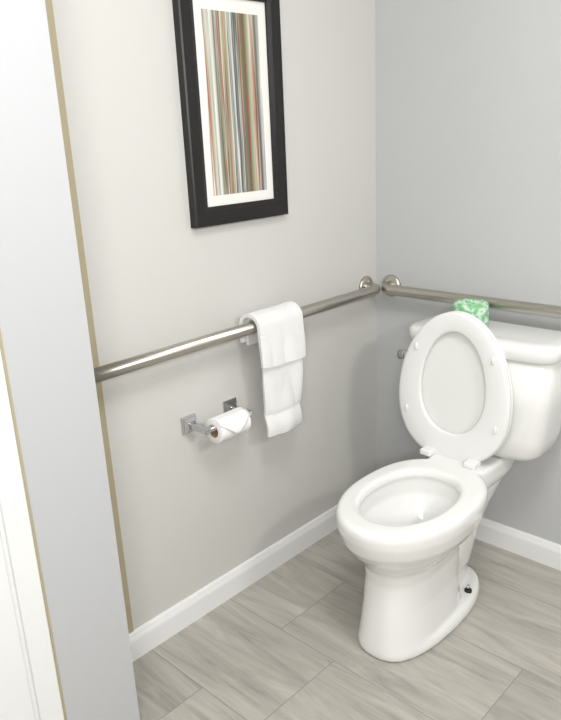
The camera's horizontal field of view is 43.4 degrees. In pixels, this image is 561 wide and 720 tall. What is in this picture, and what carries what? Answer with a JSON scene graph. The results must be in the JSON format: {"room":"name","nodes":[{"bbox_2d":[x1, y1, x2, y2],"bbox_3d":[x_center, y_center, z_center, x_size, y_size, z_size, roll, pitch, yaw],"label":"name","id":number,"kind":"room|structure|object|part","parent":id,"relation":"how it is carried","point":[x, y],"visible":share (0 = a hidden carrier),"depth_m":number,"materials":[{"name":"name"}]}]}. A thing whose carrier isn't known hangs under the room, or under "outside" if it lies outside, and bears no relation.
{"room":"bathroom","nodes":[
{"label":"bathroom","id":0,"kind":"room"},
{"bbox_2d":[0,510,39,719],"bbox_3d":[-0.646,-0.215,1.273,0.220,2.440,0.010,14,24,42],"label":"bead","id":1,"kind":"object","parent":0,"point":[2,533],"depth_m":1.43},
{"bbox_2d":[0,0,139,719],"bbox_3d":[-0.540,-0.253,1.379,0.220,2.440,0.180,14,24,42],"label":"wall","id":2,"kind":"structure","parent":0,"point":[44,325],"depth_m":1.39,"materials":[{"name":"grey paint"}]},
{"bbox_2d":[0,350,63,719],"bbox_3d":[-0.622,-0.222,1.292,0.228,2.440,0.051,14,24,42],"label":"door frame","id":3,"kind":"structure","parent":2,"relation":"attached to","point":[13,502],"depth_m":1.41,"materials":[{"name":"white paint"}]},
{"bbox_2d":[0,535,34,719],"bbox_3d":[-0.939,0.009,1.009,0.226,2.200,0.865,14,24,42],"label":"door leaf","id":4,"kind":"structure","parent":3,"relation":"in","point":[15,696],"depth_m":1.43,"materials":[{"name":"white paint"}]},
{"bbox_2d":[0,330,66,719],"bbox_3d":[-0.604,-0.230,1.314,0.222,2.440,0.008,14,24,42],"label":"trim","id":5,"kind":"structure","parent":2,"relation":"attached to","point":[1,342],"depth_m":1.41,"materials":[{"name":"beige wood"}]},
{"bbox_2d":[52,0,376,629],"bbox_3d":[-0.742,-0.251,1.400,0.100,2.440,3.000,14,24,42],"label":"wall","id":6,"kind":"structure","parent":0,"point":[193,508],"depth_m":2.01,"materials":[{"name":"grey paint"}]},
{"bbox_2d":[45,0,133,633],"bbox_3d":[-0.508,-0.313,1.561,0.003,2.440,0.142,14,24,42],"label":"trim","id":7,"kind":"structure","parent":6,"relation":"attached to","point":[48,3],"depth_m":1.65,"materials":[{"name":"beige"}]},
{"bbox_2d":[180,397,251,434],"bbox_3d":[-0.172,0.167,1.991,0.088,0.050,0.207,14,24,42],"label":"toilet paper holder","id":8,"kind":"object","parent":6,"relation":"attached to","point":[188,423],"visible":0.7,"depth_m":1.95,"materials":[{"name":"silver metal"}]},
{"bbox_3d":[-0.251,0.180,1.961,0.018,0.050,0.050,14,24,42],"label":"plate","id":9,"kind":"part","parent":8,"relation":"part of","materials":[{"name":"silver metal"}]},
{"bbox_3d":[-0.222,0.187,1.934,0.076,0.018,0.018,14,24,42],"label":"post","id":10,"kind":"part","parent":8,"relation":"part of","materials":[{"name":"silver metal"}]},
{"bbox_2d":[205,407,250,443],"bbox_3d":[-0.144,0.182,1.971,0.078,0.072,0.112,14,24,42],"label":"toilet paper roll","id":11,"kind":"object","parent":8,"relation":"on","point":[229,424],"visible":0.89,"depth_m":1.94,"materials":[{"name":"white paper"}]},
{"bbox_3d":[-0.144,0.141,2.068,0.018,0.050,0.050,14,24,42],"label":"plate","id":12,"kind":"part","parent":8,"relation":"part of","materials":[{"name":"silver metal"}]},
{"bbox_3d":[-0.114,0.148,2.041,0.076,0.018,0.018,14,24,42],"label":"post","id":13,"kind":"part","parent":8,"relation":"part of","materials":[{"name":"silver metal"}]},
{"bbox_2d":[172,0,287,227],"bbox_3d":[-0.119,-0.679,1.872,0.025,0.610,0.354,14,24,42],"label":"framed picture","id":14,"kind":"object","parent":6,"relation":"attached to","point":[229,52],"visible":1,"depth_m":1.87,"materials":[{"name":"black wood"}]},
{"bbox_3d":[-0.224,-0.641,1.768,0.025,0.610,0.049,14,24,42],"label":"frame","id":15,"kind":"part","parent":14,"relation":"part of","materials":[{"name":"black wood"}]},
{"bbox_2d":[200,8,266,195],"bbox_3d":[-0.119,-0.676,1.873,0.001,0.452,0.204,14,24,42],"label":"art print","id":16,"kind":"object","parent":14,"relation":"on","point":[232,58],"depth_m":1.87},
{"bbox_3d":[-0.106,-0.412,1.957,0.025,0.049,0.354,14,24,42],"label":"frame","id":17,"kind":"part","parent":14,"relation":"part of","materials":[{"name":"black wood"}]},
{"bbox_3d":[-0.132,-0.946,1.788,0.025,0.049,0.354,14,24,42],"label":"frame","id":18,"kind":"part","parent":14,"relation":"part of","materials":[{"name":"black wood"}]},
{"bbox_3d":[-0.014,-0.717,1.976,0.025,0.610,0.049,14,24,42],"label":"frame","id":19,"kind":"part","parent":14,"relation":"part of","materials":[{"name":"black wood"}]},
{"bbox_2d":[129,504,337,661],"bbox_3d":[-0.058,0.667,2.304,0.014,0.084,1.285,14,24,42],"label":"baseboard","id":20,"kind":"structure","parent":6,"relation":"attached to","point":[157,630],"depth_m":2.19,"materials":[{"name":"white paint"}]},
{"bbox_2d":[94,276,379,382],"bbox_3d":[-0.081,-0.101,2.028,0.077,0.076,1.258,14,24,42],"label":"grab bar","id":21,"kind":"object","parent":6,"relation":"attached to","point":[367,288],"visible":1,"depth_m":1.87,"materials":[{"name":"silver metal"}]},
{"bbox_2d":[239,301,305,436],"bbox_3d":[-0.015,0.028,2.091,0.100,0.378,0.184,14,24,42],"label":"hand towel","id":22,"kind":"object","parent":21,"relation":"hanging from","point":[280,336],"visible":0.98,"depth_m":2.06,"materials":[{"name":"white fabric"}]},
{"bbox_2d":[132,528,560,719],"bbox_3d":[0.149,1.138,1.012,2.400,0.050,3.000,14,24,42],"label":"floor","id":23,"kind":"structure","parent":0,"point":[286,646],"depth_m":1.94,"materials":[{"name":"grey tile"}]},
{"bbox_2d":[336,311,560,661],"bbox_3d":[0.452,0.320,2.022,0.492,0.868,0.778,14,24,42],"label":"toilet","id":24,"kind":"object","parent":23,"relation":"on","point":[478,399],"visible":1,"depth_m":2.00,"materials":[{"name":"white ceramic"}]},
{"bbox_3d":[0.396,-0.020,2.195,0.052,0.037,0.048,14,24,42],"label":"flush lever","id":25,"kind":"part","parent":24,"relation":"part of","materials":[{"name":"silver metal"}]},
{"bbox_3d":[0.451,0.536,2.073,0.343,0.424,0.734,14,24,42],"label":"bowl and pedestal","id":26,"kind":"part","parent":24,"relation":"part of","materials":[{"name":"white ceramic"}]},
{"bbox_3d":[0.520,0.080,2.090,0.366,0.457,0.046,14,24,42],"label":"seat","id":27,"kind":"part","parent":24,"relation":"part of","materials":[{"name":"white plastic"}]},
{"bbox_2d":[464,587,471,592],"bbox_3d":[0.565,0.695,2.123,0.022,0.008,0.022,14,24,42],"label":"washer","id":28,"kind":"object","parent":24,"relation":"in","point":[466,589],"depth_m":2.12,"materials":[{"name":"black rubber"}]},
{"bbox_2d":[452,298,488,326],"bbox_3d":[0.570,-0.137,2.113,0.106,0.078,0.106,14,24,42],"label":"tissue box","id":29,"kind":"object","parent":24,"relation":"on","point":[479,308],"visible":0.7,"depth_m":2.07,"materials":[{"name":"green cardboard"}]},
{"bbox_3d":[0.626,-0.069,2.104,0.484,0.049,0.228,14,24,42],"label":"tank lid","id":30,"kind":"part","parent":24,"relation":"part of","materials":[{"name":"white ceramic"}]},
{"bbox_3d":[0.635,0.103,2.159,0.456,0.327,0.206,14,24,42],"label":"tank","id":31,"kind":"part","parent":24,"relation":"part of","materials":[{"name":"white ceramic"}]},
{"bbox_2d":[375,0,560,544],"bbox_3d":[1.157,-0.434,1.694,2.400,2.440,0.100,14,24,42],"label":"wall","id":32,"kind":"structure","parent":0,"point":[468,92],"depth_m":2.17,"materials":[{"name":"grey paint"}]},
{"bbox_2d":[381,275,560,318],"bbox_3d":[0.708,-0.166,2.113,1.030,0.076,0.077,14,24,42],"label":"grab bar","id":33,"kind":"object","parent":32,"relation":"attached to","point":[391,285],"visible":1,"depth_m":2.20,"materials":[{"name":"silver metal"}]},
{"bbox_2d":[475,517,560,570],"bbox_3d":[1.212,0.711,1.974,2.286,0.084,0.014,14,24,42],"label":"baseboard","id":34,"kind":"structure","parent":32,"relation":"attached to","point":[543,551],"depth_m":2.34,"materials":[{"name":"white paint"}]}
]}

